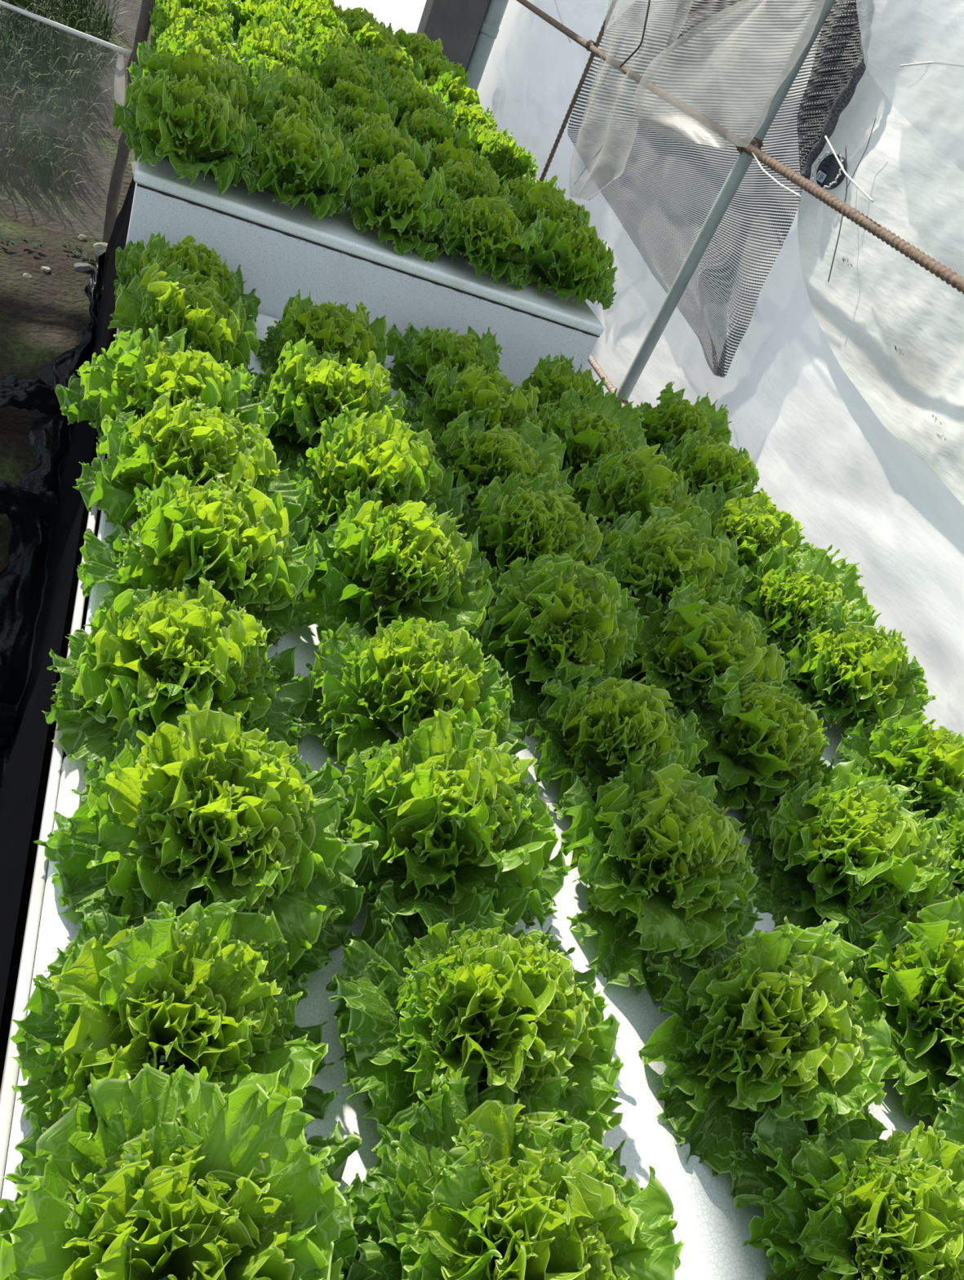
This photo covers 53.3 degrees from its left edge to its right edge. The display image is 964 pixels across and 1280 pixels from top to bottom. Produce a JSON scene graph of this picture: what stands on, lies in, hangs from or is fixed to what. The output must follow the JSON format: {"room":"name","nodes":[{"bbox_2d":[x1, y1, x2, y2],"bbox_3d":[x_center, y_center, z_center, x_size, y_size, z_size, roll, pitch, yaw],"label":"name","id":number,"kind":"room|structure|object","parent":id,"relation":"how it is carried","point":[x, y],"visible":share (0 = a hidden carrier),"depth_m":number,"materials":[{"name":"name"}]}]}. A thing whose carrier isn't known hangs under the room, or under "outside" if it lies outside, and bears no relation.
{"room":"greenhouse","nodes":[
{"label":"greenhouse","id":0,"kind":"room"},
{"bbox_2d":[0,0,157,1084],"bbox_3d":[-1.344,-1.561,3.364,6.200,0.504,10.500,10,37,-24],"label":"floor","id":1,"kind":"structure","parent":0,"point":[44,316],"depth_m":3.26,"materials":[{"name":"soil"}]},
{"bbox_2d":[0,479,58,527],"bbox_3d":[-1.139,-0.299,2.096,0.380,0.110,0.200,10,37,-24],"label":"film","id":2,"kind":"object","parent":1,"relation":"on","point":[19,501],"visible":0.98,"depth_m":2.17,"materials":[{"name":"plastic"}]},
{"bbox_2d":[0,373,62,414],"bbox_3d":[-1.191,-0.617,2.484,0.260,0.108,0.182,10,37,-24],"label":"film","id":3,"kind":"object","parent":1,"relation":"on","point":[28,393],"visible":0.7,"depth_m":2.49,"materials":[{"name":"plastic"}]},
{"bbox_2d":[0,0,134,202],"bbox_3d":[-2.879,-2.884,4.046,2.720,0.510,2.827,10,37,-24],"label":"grass","id":4,"kind":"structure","parent":1,"relation":"on","point":[62,106],"depth_m":4.21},
{"bbox_2d":[102,0,155,243],"bbox_3d":[-1.089,-2.098,3.156,0.145,1.721,0.061,10,37,-24],"label":"post","id":5,"kind":"object","parent":1,"relation":"on","point":[143,27],"depth_m":3.35,"materials":[{"name":"grey metal"}]},
{"bbox_2d":[109,137,604,388],"bbox_3d":[-0.709,-1.800,3.895,1.332,0.700,3.205,10,37,-24],"label":"raised bed","id":6,"kind":"object","parent":1,"relation":"on","point":[280,252],"depth_m":2.56,"materials":[{"name":"white plastic"}]},
{"bbox_2d":[112,68,257,196],"bbox_3d":[-0.723,-1.252,2.363,0.367,0.258,0.348,30,34,4],"label":"lettuce","id":7,"kind":"object","parent":6,"relation":"on","point":[193,126],"visible":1,"depth_m":2.30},
{"bbox_2d":[123,40,248,115],"bbox_3d":[-0.753,-1.442,2.595,0.391,0.294,0.369,33,34,9],"label":"lettuce","id":8,"kind":"object","parent":6,"relation":"on","point":[224,79],"visible":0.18,"depth_m":2.51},
{"bbox_2d":[126,36,248,109],"bbox_3d":[-0.821,-1.626,2.810,0.364,0.214,0.376,28,34,2],"label":"lettuce","id":9,"kind":"object","parent":6,"relation":"on","point":[174,46],"visible":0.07,"depth_m":2.73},
{"bbox_2d":[151,0,233,34],"bbox_3d":[-1.025,-2.198,3.429,0.305,0.264,0.337,27,34,1],"label":"lettuce","id":10,"kind":"object","parent":6,"relation":"on","point":[213,7],"visible":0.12,"depth_m":3.38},
{"bbox_2d":[136,15,250,68],"bbox_3d":[-0.882,-1.798,3.012,0.370,0.224,0.328,14,36,-18],"label":"lettuce","id":11,"kind":"object","parent":6,"relation":"on","point":[184,30],"visible":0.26,"depth_m":2.95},
{"bbox_2d":[148,0,241,51],"bbox_3d":[-0.952,-2.017,3.223,0.314,0.199,0.360,-12,50,-43],"label":"lettuce","id":12,"kind":"object","parent":6,"relation":"on","point":[163,20],"visible":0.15,"depth_m":3.15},
{"bbox_2d":[151,0,241,42],"bbox_3d":[-1.081,-2.396,3.656,0.368,0.233,0.359,29,34,4],"label":"lettuce","id":13,"kind":"object","parent":6,"relation":"on","point":[233,7],"visible":0.06,"depth_m":3.62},
{"bbox_2d":[232,0,298,40],"bbox_3d":[-0.852,-2.352,3.740,0.322,0.262,0.297,-7,46,-39],"label":"lettuce","id":14,"kind":"object","parent":6,"relation":"on","point":[249,8],"visible":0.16,"depth_m":3.64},
{"bbox_2d":[234,26,314,79],"bbox_3d":[-0.723,-1.972,3.326,0.373,0.253,0.362,25,34,-2],"label":"lettuce","id":15,"kind":"object","parent":6,"relation":"on","point":[289,52],"visible":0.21,"depth_m":3.27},
{"bbox_2d":[237,14,311,50],"bbox_3d":[-0.770,-2.139,3.519,0.327,0.230,0.339,10,37,-23],"label":"lettuce","id":16,"kind":"object","parent":6,"relation":"on","point":[268,24],"visible":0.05,"depth_m":3.50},
{"bbox_2d":[247,48,327,95],"bbox_3d":[-0.667,-1.770,3.118,0.363,0.199,0.366,25,34,-3],"label":"lettuce","id":17,"kind":"object","parent":6,"relation":"on","point":[269,62],"visible":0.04,"depth_m":3.06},
{"bbox_2d":[245,56,334,126],"bbox_3d":[-0.591,-1.589,2.885,0.317,0.243,0.388,31,34,6],"label":"lettuce","id":18,"kind":"object","parent":6,"relation":"on","point":[305,87],"visible":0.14,"depth_m":2.84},
{"bbox_2d":[222,106,358,222],"bbox_3d":[-0.486,-1.216,2.462,0.318,0.254,0.362,28,34,2],"label":"lettuce","id":19,"kind":"object","parent":6,"relation":"on","point":[292,160],"visible":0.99,"depth_m":2.40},
{"bbox_2d":[242,68,351,159],"bbox_3d":[-0.519,-1.409,2.705,0.349,0.274,0.368,13,36,-20],"label":"lettuce","id":20,"kind":"object","parent":6,"relation":"on","point":[269,100],"visible":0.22,"depth_m":2.63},
{"bbox_2d":[288,0,347,25],"bbox_3d":[-0.763,-2.882,4.507,0.342,0.250,0.315,-10,49,-42],"label":"lettuce","id":21,"kind":"object","parent":6,"relation":"on","point":[295,6],"visible":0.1,"depth_m":4.39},
{"bbox_2d":[288,1,356,45],"bbox_3d":[-0.735,-2.675,4.241,0.366,0.239,0.327,4,40,-31],"label":"lettuce","id":22,"kind":"object","parent":6,"relation":"on","point":[328,20],"visible":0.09,"depth_m":4.19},
{"bbox_2d":[296,13,355,43],"bbox_3d":[-0.691,-2.503,4.051,0.334,0.204,0.323,37,35,14],"label":"lettuce","id":23,"kind":"object","parent":6,"relation":"on","point":[308,27],"visible":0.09,"depth_m":3.97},
{"bbox_2d":[304,28,364,62],"bbox_3d":[-0.584,-2.310,3.854,0.330,0.220,0.399,21,34,-8],"label":"lettuce","id":24,"kind":"object","parent":6,"relation":"on","point":[332,36],"visible":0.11,"depth_m":3.81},
{"bbox_2d":[311,41,382,79],"bbox_3d":[-0.520,-2.122,3.646,0.362,0.244,0.366,24,34,-4],"label":"lettuce","id":25,"kind":"object","parent":6,"relation":"on","point":[326,50],"visible":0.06,"depth_m":3.60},
{"bbox_2d":[309,47,391,101],"bbox_3d":[-0.478,-1.945,3.419,0.362,0.252,0.340,13,36,-19],"label":"lettuce","id":26,"kind":"object","parent":6,"relation":"on","point":[336,65],"visible":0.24,"depth_m":3.34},
{"bbox_2d":[324,78,398,123],"bbox_3d":[-0.450,-1.761,3.232,0.334,0.246,0.327,17,35,-14],"label":"lettuce","id":27,"kind":"object","parent":6,"relation":"on","point":[344,93],"visible":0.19,"depth_m":3.15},
{"bbox_2d":[336,4,394,34],"bbox_3d":[-0.636,-3.036,4.815,0.379,0.248,0.357,-8,47,-40],"label":"lettuce","id":28,"kind":"object","parent":6,"relation":"on","point":[354,13],"visible":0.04,"depth_m":4.74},
{"bbox_2d":[333,103,408,139],"bbox_3d":[-0.355,-1.550,3.012,0.384,0.217,0.385,-1,43,-35],"label":"lettuce","id":29,"kind":"object","parent":6,"relation":"on","point":[348,120],"visible":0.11,"depth_m":2.92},
{"bbox_2d":[346,14,404,47],"bbox_3d":[-0.519,-2.812,4.579,0.342,0.254,0.389,16,35,-16],"label":"lettuce","id":30,"kind":"object","parent":6,"relation":"on","point":[360,23],"visible":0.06,"depth_m":4.53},
{"bbox_2d":[351,22,404,53],"bbox_3d":[-0.494,-2.665,4.380,0.336,0.245,0.346,39,36,17],"label":"lettuce","id":31,"kind":"object","parent":6,"relation":"on","point":[364,37],"visible":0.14,"depth_m":4.31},
{"bbox_2d":[340,115,433,183],"bbox_3d":[-0.292,-1.378,2.820,0.318,0.253,0.341,-17,53,-46],"label":"lettuce","id":32,"kind":"object","parent":6,"relation":"on","point":[375,145],"visible":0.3,"depth_m":2.73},
{"bbox_2d":[329,152,448,262],"bbox_3d":[-0.237,-1.190,2.596,0.365,0.253,0.326,-2,43,-36],"label":"lettuce","id":33,"kind":"object","parent":6,"relation":"on","point":[395,197],"visible":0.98,"depth_m":2.54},
{"bbox_2d":[362,43,426,85],"bbox_3d":[-0.430,-2.454,4.181,0.396,0.267,0.336,30,34,4],"label":"lettuce","id":34,"kind":"object","parent":6,"relation":"on","point":[394,56],"visible":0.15,"depth_m":4.12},
{"bbox_2d":[368,48,423,84],"bbox_3d":[-0.402,-2.279,3.957,0.288,0.228,0.335,-6,46,-40],"label":"lettuce","id":35,"kind":"object","parent":6,"relation":"on","point":[375,59],"visible":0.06,"depth_m":3.89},
{"bbox_2d":[380,66,448,110],"bbox_3d":[-0.303,-2.079,3.751,0.334,0.242,0.293,11,37,-22],"label":"lettuce","id":36,"kind":"object","parent":6,"relation":"on","point":[385,78],"visible":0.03,"depth_m":3.70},
{"bbox_2d":[394,27,440,56],"bbox_3d":[-0.371,-2.986,4.910,0.389,0.248,0.346,42,37,22],"label":"lettuce","id":37,"kind":"object","parent":6,"relation":"on","point":[403,37],"visible":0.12,"depth_m":4.82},
{"bbox_2d":[385,81,456,129],"bbox_3d":[-0.229,-1.886,3.530,0.374,0.258,0.374,-15,52,-45],"label":"lettuce","id":38,"kind":"object","parent":6,"relation":"on","point":[412,101],"visible":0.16,"depth_m":3.46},
{"bbox_2d":[403,35,447,63],"bbox_3d":[-0.296,-2.805,4.691,0.324,0.280,0.388,13,36,-19],"label":"lettuce","id":39,"kind":"object","parent":6,"relation":"on","point":[421,47],"visible":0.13,"depth_m":4.64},
{"bbox_2d":[397,105,475,153],"bbox_3d":[-0.196,-1.714,3.327,0.324,0.248,0.381,-11,49,-42],"label":"lettuce","id":40,"kind":"object","parent":6,"relation":"on","point":[425,125],"visible":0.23,"depth_m":3.25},
{"bbox_2d":[413,53,473,88],"bbox_3d":[-0.208,-2.611,4.503,0.386,0.253,0.352,23,34,-6],"label":"lettuce","id":41,"kind":"object","parent":6,"relation":"on","point":[433,66],"visible":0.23,"depth_m":4.40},
{"bbox_2d":[415,136,490,181],"bbox_3d":[-0.106,-1.501,3.104,0.319,0.233,0.324,17,35,-15],"label":"lettuce","id":42,"kind":"object","parent":6,"relation":"on","point":[441,153],"visible":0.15,"depth_m":3.02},
{"bbox_2d":[428,70,497,132],"bbox_3d":[-0.100,-2.242,4.071,0.401,0.258,0.394,35,35,12],"label":"lettuce","id":43,"kind":"object","parent":6,"relation":"on","point":[452,90],"visible":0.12,"depth_m":3.98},
{"bbox_2d":[421,158,510,212],"bbox_3d":[-0.056,-1.301,2.885,0.344,0.248,0.360,25,34,-3],"label":"lettuce","id":44,"kind":"object","parent":6,"relation":"on","point":[469,182],"visible":0.2,"depth_m":2.83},
{"bbox_2d":[446,99,513,138],"bbox_3d":[-0.031,-2.036,3.862,0.314,0.206,0.302,-2,43,-36],"label":"lettuce","id":45,"kind":"object","parent":6,"relation":"on","point":[469,114],"visible":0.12,"depth_m":3.81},
{"bbox_2d":[431,186,542,290],"bbox_3d":[0.010,-1.142,2.702,0.329,0.203,0.350,34,35,11],"label":"lettuce","id":46,"kind":"object","parent":6,"relation":"on","point":[484,228],"visible":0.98,"depth_m":2.64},
{"bbox_2d":[467,122,527,157],"bbox_3d":[0.006,-1.840,3.643,0.350,0.206,0.312,-7,46,-39],"label":"lettuce","id":47,"kind":"object","parent":6,"relation":"on","point":[479,132],"visible":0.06,"depth_m":3.57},
{"bbox_2d":[475,131,538,185],"bbox_3d":[0.075,-1.673,3.459,0.340,0.269,0.368,9,38,-24],"label":"lettuce","id":48,"kind":"object","parent":6,"relation":"on","point":[504,157],"visible":0.44,"depth_m":3.37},
{"bbox_2d":[496,167,566,202],"bbox_3d":[0.132,-1.457,3.225,0.326,0.224,0.347,33,34,9],"label":"lettuce","id":49,"kind":"object","parent":6,"relation":"on","point":[521,188],"visible":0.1,"depth_m":3.18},
{"bbox_2d":[508,175,590,231],"bbox_3d":[0.224,-1.296,3.019,0.349,0.271,0.363,-16,52,-45],"label":"lettuce","id":50,"kind":"object","parent":6,"relation":"on","point":[543,195],"visible":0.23,"depth_m":2.96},
{"bbox_2d":[511,208,617,310],"bbox_3d":[0.260,-1.119,2.840,0.387,0.247,0.323,-8,47,-40],"label":"lettuce","id":51,"kind":"object","parent":6,"relation":"on","point":[568,260],"visible":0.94,"depth_m":2.75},
{"bbox_2d":[416,0,489,72],"bbox_3d":[0.030,-4.076,5.358,0.380,3.000,0.260,10,37,-24],"label":"concrete post","id":52,"kind":"object","parent":1,"relation":"on","point":[457,24],"visible":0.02,"depth_m":5.61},
{"bbox_2d":[0,313,931,1279],"bbox_3d":[0.130,0.436,1.707,1.698,0.450,3.255,10,37,-24],"label":"bed","id":53,"kind":"object","parent":1,"relation":"on","point":[713,1232],"visible":0.16,"depth_m":1.13,"materials":[{"name":"white plastic"}]},
{"bbox_2d":[0,175,135,1025],"bbox_3d":[-0.897,-0.102,1.752,0.265,0.372,4.483,10,37,-24],"label":"trough edge","id":54,"kind":"object","parent":53,"relation":"hanging from","point":[36,580],"visible":0.77,"depth_m":1.94,"materials":[{"name":"plastic"}]},
{"bbox_2d":[54,324,279,453],"bbox_3d":[-0.607,-0.465,1.853,0.405,0.241,0.380,28,34,2],"label":"lettuce","id":55,"kind":"object","parent":53,"relation":"on","point":[133,373],"visible":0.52,"depth_m":1.80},
{"bbox_2d":[10,884,338,1129],"bbox_3d":[-0.278,0.370,0.964,0.325,0.266,0.330,25,34,-3],"label":"lettuce","id":56,"kind":"object","parent":53,"relation":"on","point":[192,988],"visible":0.74,"depth_m":0.91,"materials":[{"name":"plant"}]},
{"bbox_2d":[42,577,316,774],"bbox_3d":[-0.401,0.036,1.322,0.357,0.230,0.340,7,38,-26],"label":"lettuce","id":57,"kind":"object","parent":53,"relation":"on","point":[155,653],"visible":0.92,"depth_m":1.26,"materials":[{"name":"plant"}]},
{"bbox_2d":[107,257,259,397],"bbox_3d":[-0.627,-0.633,2.033,0.305,0.258,0.357,1,42,-33],"label":"lettuce","id":58,"kind":"object","parent":53,"relation":"on","point":[171,299],"visible":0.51,"depth_m":1.99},
{"bbox_2d":[113,231,261,322],"bbox_3d":[-0.696,-0.862,2.306,0.340,0.200,0.342,5,40,-29],"label":"lettuce","id":59,"kind":"object","parent":53,"relation":"on","point":[193,257],"visible":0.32,"depth_m":2.26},
{"bbox_2d":[0,1057,382,1279],"bbox_3d":[-0.216,0.505,0.776,0.357,0.261,0.366,14,36,-19],"label":"lettuce","id":60,"kind":"object","parent":53,"relation":"on","point":[235,1188],"visible":0.98,"depth_m":0.77,"materials":[{"name":"plant"}]},
{"bbox_2d":[72,389,316,544],"bbox_3d":[-0.489,-0.284,1.677,0.398,0.277,0.390,31,34,6],"label":"lettuce","id":61,"kind":"object","parent":53,"relation":"on","point":[202,446],"visible":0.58,"depth_m":1.61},
{"bbox_2d":[76,473,324,644],"bbox_3d":[-0.430,-0.143,1.527,0.355,0.279,0.366,30,34,5],"label":"lettuce","id":62,"kind":"object","parent":53,"relation":"on","point":[239,542],"visible":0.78,"depth_m":1.44,"materials":[{"name":"plant"}]},
{"bbox_2d":[33,700,385,977],"bbox_3d":[-0.312,0.210,1.129,0.362,0.294,0.418,-14,51,-44],"label":"lettuce","id":63,"kind":"object","parent":53,"relation":"on","point":[268,825],"visible":0.91,"depth_m":1.06,"materials":[{"name":"plant"}]},
{"bbox_2d":[256,288,395,378],"bbox_3d":[-0.370,-0.721,2.353,0.339,0.255,0.337,34,35,11],"label":"lettuce","id":64,"kind":"object","parent":53,"relation":"on","point":[332,328],"visible":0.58,"depth_m":2.28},
{"bbox_2d":[250,335,425,472],"bbox_3d":[-0.318,-0.493,2.062,0.371,0.292,0.392,39,36,17],"label":"lettuce","id":65,"kind":"object","parent":53,"relation":"on","point":[309,388],"visible":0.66,"depth_m":1.99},
{"bbox_2d":[285,407,474,533],"bbox_3d":[-0.198,-0.301,1.876,0.364,0.239,0.350,24,34,-4],"label":"lettuce","id":66,"kind":"object","parent":53,"relation":"on","point":[375,451],"visible":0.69,"depth_m":1.83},
{"bbox_2d":[289,485,502,642],"bbox_3d":[-0.135,-0.117,1.681,0.388,0.258,0.448,11,37,-22],"label":"lettuce","id":67,"kind":"object","parent":53,"relation":"on","point":[418,562],"visible":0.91,"depth_m":1.62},
{"bbox_2d":[297,615,533,768],"bbox_3d":[-0.090,0.094,1.449,0.375,0.247,0.335,27,34,0],"label":"lettuce","id":68,"kind":"object","parent":53,"relation":"on","point":[397,676],"visible":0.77,"depth_m":1.40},
{"bbox_2d":[386,322,502,404],"bbox_3d":[-0.084,-0.728,2.559,0.338,0.236,0.389,-13,50,-44],"label":"lettuce","id":69,"kind":"object","parent":53,"relation":"on","point":[422,350],"visible":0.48,"depth_m":2.50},
{"bbox_2d":[341,708,571,932],"bbox_3d":[-0.037,0.237,1.241,0.329,0.259,0.322,28,34,2],"label":"lettuce","id":70,"kind":"object","parent":53,"relation":"on","point":[438,797],"visible":0.98,"depth_m":1.20,"materials":[{"name":"plant"}]},
{"bbox_2d":[325,879,624,1145],"bbox_3d":[0.000,0.418,1.086,0.365,0.227,0.374,35,35,12],"label":"lettuce","id":71,"kind":"object","parent":53,"relation":"on","point":[410,996],"visible":0.81,"depth_m":1.03,"materials":[{"name":"plant"}]},
{"bbox_2d":[403,360,551,443],"bbox_3d":[-0.004,-0.548,2.319,0.382,0.262,0.343,33,34,9],"label":"lettuce","id":72,"kind":"object","parent":53,"relation":"on","point":[454,393],"visible":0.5,"depth_m":2.25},
{"bbox_2d":[431,408,573,505],"bbox_3d":[0.028,-0.370,2.152,0.327,0.246,0.316,30,34,4],"label":"lettuce","id":73,"kind":"object","parent":53,"relation":"on","point":[478,455],"visible":0.62,"depth_m":2.10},
{"bbox_2d":[344,1053,685,1279],"bbox_3d":[0.032,0.591,0.896,0.351,0.252,0.387,28,34,2],"label":"lettuce","id":74,"kind":"object","parent":53,"relation":"on","point":[496,1191],"visible":0.99,"depth_m":0.89,"materials":[{"name":"plant"}]},
{"bbox_2d":[457,471,614,591],"bbox_3d":[0.108,-0.196,1.985,0.384,0.253,0.413,27,34,1],"label":"lettuce","id":75,"kind":"object","parent":53,"relation":"on","point":[528,518],"visible":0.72,"depth_m":1.91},
{"bbox_2d":[471,551,653,720],"bbox_3d":[0.159,-0.027,1.752,0.401,0.242,0.370,9,38,-25],"label":"lettuce","id":76,"kind":"object","parent":53,"relation":"on","point":[557,613],"visible":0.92,"depth_m":1.67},
{"bbox_2d":[520,351,605,413],"bbox_3d":[0.229,-0.636,2.622,0.305,0.226,0.335,11,37,-22],"label":"lettuce","id":77,"kind":"object","parent":53,"relation":"on","point":[553,378],"visible":0.23,"depth_m":2.57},
{"bbox_2d":[535,382,649,484],"bbox_3d":[0.280,-0.491,2.440,0.390,0.289,0.330,11,37,-23],"label":"lettuce","id":78,"kind":"object","parent":53,"relation":"on","point":[589,430],"visible":0.61,"depth_m":2.39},
{"bbox_2d":[525,663,708,812],"bbox_3d":[0.232,0.163,1.574,0.302,0.241,0.323,16,35,-16],"label":"lettuce","id":79,"kind":"object","parent":53,"relation":"on","point":[611,723],"visible":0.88,"depth_m":1.52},
{"bbox_2d":[566,443,700,526],"bbox_3d":[0.374,-0.315,2.252,0.382,0.302,0.425,-8,47,-41],"label":"lettuce","id":80,"kind":"object","parent":53,"relation":"on","point":[615,486],"visible":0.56,"depth_m":2.18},
{"bbox_2d":[551,747,764,1004],"bbox_3d":[0.266,0.317,1.414,0.350,0.254,0.413,14,36,-18],"label":"lettuce","id":81,"kind":"object","parent":53,"relation":"on","point":[688,860],"visible":1,"depth_m":1.34,"materials":[{"name":"plant"}]},
{"bbox_2d":[595,501,748,644],"bbox_3d":[0.391,-0.110,2.041,0.370,0.300,0.438,-6,45,-39],"label":"lettuce","id":82,"kind":"object","parent":53,"relation":"on","point":[673,553],"visible":0.6,"depth_m":1.99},
{"bbox_2d":[636,381,732,455],"bbox_3d":[0.569,-0.610,2.802,0.321,0.228,0.327,15,36,-17],"label":"lettuce","id":83,"kind":"object","parent":53,"relation":"on","point":[674,415],"visible":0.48,"depth_m":2.76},
{"bbox_2d":[622,573,801,768],"bbox_3d":[0.425,0.052,1.856,0.419,0.283,0.365,39,36,17],"label":"lettuce","id":84,"kind":"object","parent":53,"relation":"on","point":[701,639],"visible":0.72,"depth_m":1.79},
{"bbox_2d":[661,428,776,506],"bbox_3d":[0.635,-0.430,2.632,0.349,0.235,0.422,31,34,6],"label":"lettuce","id":85,"kind":"object","parent":53,"relation":"on","point":[703,460],"visible":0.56,"depth_m":2.55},
{"bbox_2d":[666,666,830,839],"bbox_3d":[0.497,0.174,1.723,0.322,0.229,0.387,3,40,-31],"label":"lettuce","id":86,"kind":"object","parent":53,"relation":"on","point":[782,739],"visible":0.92,"depth_m":1.67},
{"bbox_2d":[694,481,817,601],"bbox_3d":[0.670,-0.222,2.381,0.411,0.259,0.396,9,38,-25],"label":"lettuce","id":87,"kind":"object","parent":53,"relation":"on","point":[762,527],"visible":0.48,"depth_m":2.32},
{"bbox_2d":[638,915,897,1182],"bbox_3d":[0.367,0.488,1.220,0.304,0.259,0.365,22,34,-8],"label":"lettuce","id":88,"kind":"object","parent":53,"relation":"on","point":[781,1013],"visible":0.96,"depth_m":1.17,"materials":[{"name":"plant"}]},
{"bbox_2d":[734,539,874,656],"bbox_3d":[0.721,-0.083,2.187,0.356,0.246,0.352,31,34,5],"label":"lettuce","id":89,"kind":"object","parent":53,"relation":"on","point":[788,597],"visible":0.73,"depth_m":2.16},
{"bbox_2d":[728,1082,963,1279],"bbox_3d":[0.470,0.666,1.064,0.330,0.213,0.372,-2,43,-36],"label":"lettuce","id":90,"kind":"object","parent":53,"relation":"on","point":[897,1202],"visible":0.98,"depth_m":1.05,"materials":[{"name":"plant"}]},
{"bbox_2d":[743,751,963,963],"bbox_3d":[0.616,0.357,1.569,0.346,0.255,0.402,32,34,8],"label":"lettuce","id":91,"kind":"object","parent":53,"relation":"on","point":[855,840],"visible":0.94,"depth_m":1.52,"materials":[{"name":"plant"}]},
{"bbox_2d":[779,595,937,730],"bbox_3d":[0.783,0.072,2.062,0.351,0.263,0.329,9,38,-25],"label":"lettuce","id":92,"kind":"object","parent":53,"relation":"on","point":[863,670],"visible":0.94,"depth_m":1.99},
{"bbox_2d":[831,885,963,1130],"bbox_3d":[0.666,0.511,1.376,0.346,0.275,0.326,40,36,19],"label":"lettuce","id":93,"kind":"object","parent":53,"relation":"on","point":[922,977],"visible":0.88,"depth_m":1.35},
{"bbox_2d":[835,710,963,833],"bbox_3d":[0.861,0.268,1.851,0.354,0.257,0.380,39,36,17],"label":"lettuce","id":94,"kind":"object","parent":53,"relation":"on","point":[907,749],"visible":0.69,"depth_m":1.80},
{"bbox_2d":[906,778,963,894],"bbox_3d":[0.899,0.400,1.684,0.397,0.268,0.342,40,36,18],"label":"lettuce","id":95,"kind":"object","parent":53,"relation":"on","point":[953,810],"visible":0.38,"depth_m":1.68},
{"bbox_2d":[933,1075,963,1167],"bbox_3d":[0.713,0.698,1.206,0.320,0.219,0.329,13,36,-20],"label":"lettuce","id":96,"kind":"object","parent":53,"relation":"on","point":[952,1122],"visible":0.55,"depth_m":1.22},
{"bbox_2d":[464,0,508,91],"bbox_3d":[0.235,-4.011,5.408,0.120,3.000,0.120,32,34,7],"label":"post","id":97,"kind":"object","parent":1,"relation":"on","point":[489,29],"visible":0.52,"depth_m":5.70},
{"bbox_2d":[616,0,835,404],"bbox_3d":[0.932,-1.719,2.917,0.069,2.880,0.068,36,35,13],"label":"post","id":98,"kind":"object","parent":1,"relation":"on","point":[740,168],"visible":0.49,"depth_m":3.17,"materials":[{"name":"metal"}]},
{"bbox_2d":[587,354,626,408],"bbox_3d":[0.368,-1.307,4.024,0.022,0.046,5.400,10,37,-24],"label":"rebar","id":99,"kind":"object","parent":98,"relation":"attached to","point":[591,360],"visible":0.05,"depth_m":3.69,"materials":[{"name":"metal"}]},
{"bbox_2d":[567,0,874,377],"bbox_3d":[0.750,-1.968,3.567,0.055,1.126,2.183,10,37,-23],"label":"shade net","id":100,"kind":"object","parent":98,"relation":"hanging from","point":[842,98],"visible":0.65,"depth_m":3.11,"materials":[{"name":"grey"}]},
{"bbox_2d":[633,0,825,148],"bbox_3d":[0.783,-1.944,3.189,0.046,0.628,0.997,9,38,-24],"label":"flap","id":101,"kind":"object","parent":98,"relation":"attached to","point":[752,47],"visible":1,"depth_m":3.11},
{"bbox_2d":[515,0,963,294],"bbox_3d":[0.732,-1.854,3.364,0.024,0.073,6.000,10,37,-24],"label":"rebar","id":102,"kind":"object","parent":98,"relation":"attached to","point":[940,270],"visible":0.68,"depth_m":2.58,"materials":[{"name":"metal"}]},
{"bbox_2d":[539,9,613,181],"bbox_3d":[0.547,-2.699,4.156,0.023,2.124,0.023,10,37,-24],"label":"rebar","id":103,"kind":"object","parent":102,"relation":"attached to","point":[602,31],"visible":0.64,"depth_m":4.35,"materials":[{"name":"metal"}]},
{"bbox_2d":[824,135,874,202],"bbox_3d":[0.967,-1.246,2.534,0.005,0.076,0.341,10,37,-24],"label":"string","id":104,"kind":"object","parent":102,"relation":"attached to","point":[825,136],"visible":1,"depth_m":2.54,"materials":[{"name":"white"}]},
{"bbox_2d":[856,0,963,131],"bbox_3d":[1.126,-1.363,2.219,0.060,0.439,1.346,10,37,-24],"label":"plastic sheet","id":105,"kind":"object","parent":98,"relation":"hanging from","point":[886,44],"visible":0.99,"depth_m":2.38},
{"bbox_3d":[-2.004,-1.898,3.158,1.540,0.705,0.084,10,37,-24],"label":"screen","id":106,"kind":"object","parent":1,"relation":"on","visible":0},
{"bbox_2d":[0,0,131,55],"bbox_3d":[-1.881,-2.135,2.959,1.531,0.056,0.016,10,37,-23],"label":"pipe","id":107,"kind":"object","parent":106,"relation":"attached to","point":[3,4],"visible":0.97,"depth_m":3.18,"materials":[{"name":"white"}]},
{"bbox_2d":[332,0,426,35],"bbox_3d":[-0.421,-4.425,5.535,2.370,3.020,0.043,10,37,-24],"label":"wall","id":108,"kind":"structure","parent":0,"point":[406,15],"depth_m":5.97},
{"bbox_2d":[568,0,693,200],"bbox_3d":[0.527,-2.290,3.920,0.048,0.908,0.952,10,37,-24],"label":"flap","id":109,"kind":"object","parent":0,"point":[599,125],"visible":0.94,"depth_m":3.84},
{"bbox_2d":[477,0,963,736],"bbox_3d":[1.123,-1.738,2.998,0.171,3.020,7.950,10,37,-24],"label":"wall","id":110,"kind":"structure","parent":0,"point":[816,447],"depth_m":3.08,"materials":[{"name":"plastic"}]},
{"bbox_2d":[797,0,963,506],"bbox_3d":[1.163,-1.150,2.425,0.074,1.062,2.238,10,37,-24],"label":"plastic sheet","id":111,"kind":"object","parent":110,"relation":"attached to","point":[914,179],"depth_m":2.54,"materials":[{"name":"plastic"}]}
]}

